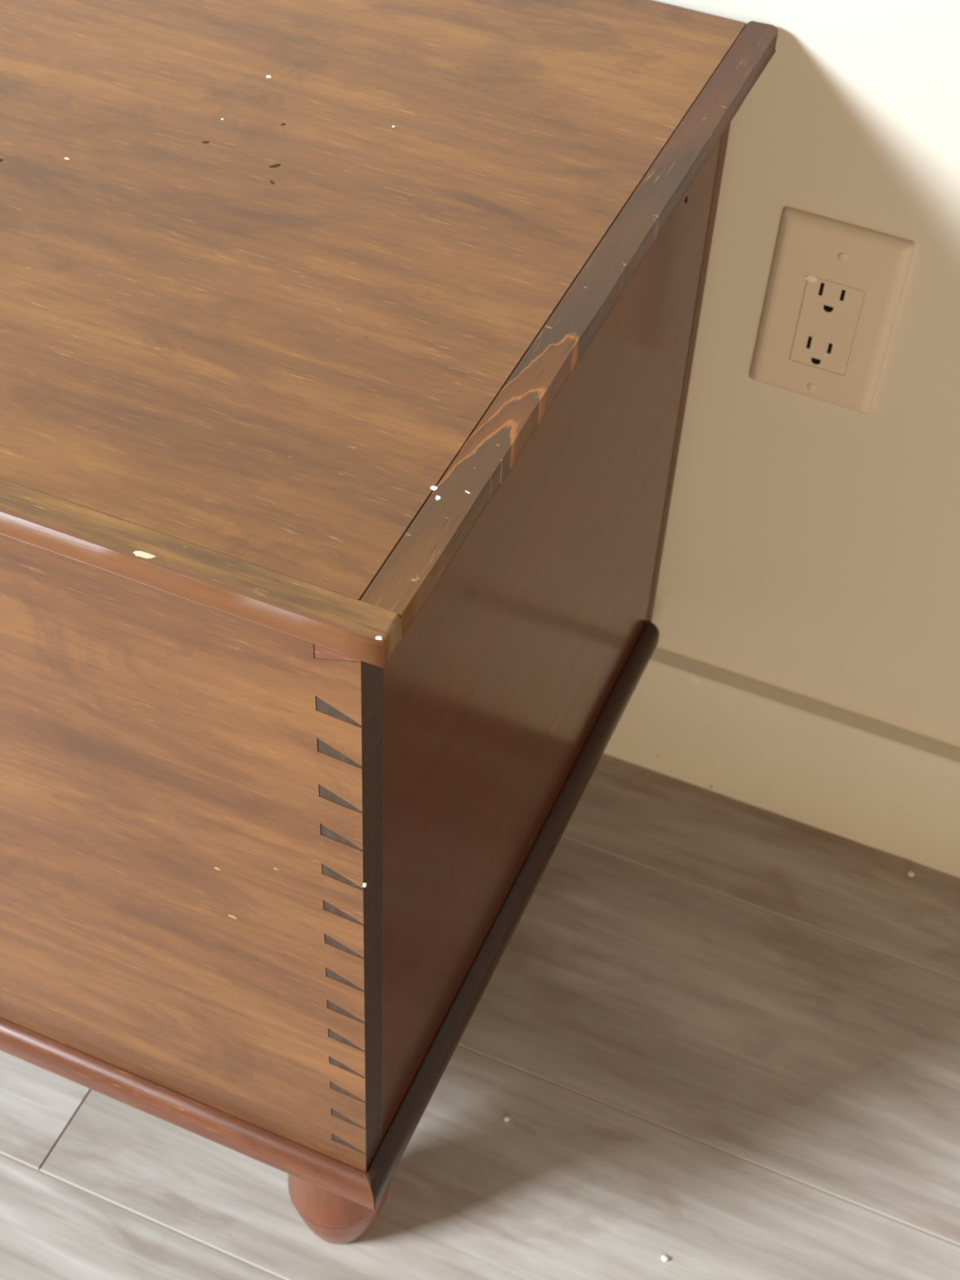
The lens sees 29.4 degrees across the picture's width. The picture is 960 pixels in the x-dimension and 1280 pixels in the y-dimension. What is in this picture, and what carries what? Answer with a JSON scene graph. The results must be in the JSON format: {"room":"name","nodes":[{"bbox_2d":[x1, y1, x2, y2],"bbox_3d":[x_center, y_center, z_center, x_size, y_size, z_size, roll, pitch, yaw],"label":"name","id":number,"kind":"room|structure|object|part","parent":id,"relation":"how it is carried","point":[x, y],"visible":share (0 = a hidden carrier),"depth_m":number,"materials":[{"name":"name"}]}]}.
{"room":"bedroom","nodes":[
{"label":"bedroom","id":0,"kind":"room"},
{"bbox_2d":[0,753,959,1279],"bbox_3d":[-0.466,1.113,0.376,6.849,0.060,3.066,19,49,14],"label":"floor","id":1,"kind":"structure","parent":0,"point":[717,1035],"depth_m":1.13,"materials":[{"name":"grey wood"}]},
{"bbox_2d":[0,0,777,1244],"bbox_3d":[-0.388,-0.104,1.083,0.948,0.574,0.464,19,49,14],"label":"chest","id":2,"kind":"object","parent":1,"relation":"on","point":[347,347],"visible":1,"depth_m":0.79,"materials":[{"name":"brown wood"}]},
{"bbox_3d":[-0.482,0.133,1.034,0.938,0.018,0.009,19,49,14],"label":"moulding","id":3,"kind":"part","parent":2,"relation":"part of","materials":[{"name":"brown wood"}]},
{"bbox_3d":[-0.375,-0.299,0.882,0.915,0.011,0.444,19,49,14],"label":"lid","id":4,"kind":"part","parent":2,"relation":"part of","materials":[{"name":"brown wood"}]},
{"bbox_3d":[0.028,0.138,1.058,0.009,0.018,0.434,19,49,14],"label":"moulding","id":5,"kind":"part","parent":2,"relation":"part of","materials":[{"name":"brown wood"}]},
{"bbox_2d":[502,1116,510,1121],"bbox_3d":[0.016,0.295,1.125,0.004,0.003,0.004,-27,54,-26],"label":"crumb","id":6,"kind":"object","parent":1,"relation":"on","point":[504,1118],"visible":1,"depth_m":1.12,"materials":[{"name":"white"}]},
{"bbox_2d":[661,1254,668,1262],"bbox_3d":[0.108,0.361,1.068,0.004,0.003,0.004,19,49,14],"label":"crumb","id":7,"kind":"object","parent":1,"relation":"on","point":[664,1258],"visible":1,"depth_m":1.07,"materials":[{"name":"white food"}]},
{"bbox_2d":[906,871,914,876],"bbox_3d":[0.298,0.162,1.265,0.006,0.003,0.004,19,49,14],"label":"crumb","id":8,"kind":"object","parent":1,"relation":"on","point":[910,873],"visible":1,"depth_m":1.26,"materials":[{"name":"white food"}]},
{"bbox_2d":[651,0,959,747],"bbox_3d":[0.183,-0.768,0.493,4.600,2.510,0.100,19,49,14],"label":"wall","id":9,"kind":"structure","parent":0,"point":[811,548],"depth_m":1.07,"materials":[{"name":"paint"}]},
{"bbox_2d":[603,646,959,877],"bbox_3d":[0.115,0.046,1.289,4.600,0.111,0.015,19,49,14],"label":"baseboard","id":10,"kind":"structure","parent":9,"relation":"attached to","point":[895,790],"depth_m":1.25,"materials":[{"name":"paint"}]},
{"bbox_2d":[749,206,915,413],"bbox_3d":[0.192,-0.179,1.013,0.073,0.117,0.007,19,49,13],"label":"wall outlet","id":11,"kind":"object","parent":9,"relation":"attached to","point":[835,288],"visible":1,"depth_m":1.01,"materials":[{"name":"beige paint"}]},
{"bbox_2d":[789,274,865,374],"bbox_3d":[0.193,-0.176,1.016,0.034,0.059,0.007,19,49,14],"label":"receptacle","id":12,"kind":"object","parent":11,"relation":"attached to","point":[827,312],"depth_m":1.01,"materials":[{"name":"beige plastic"}]}
]}

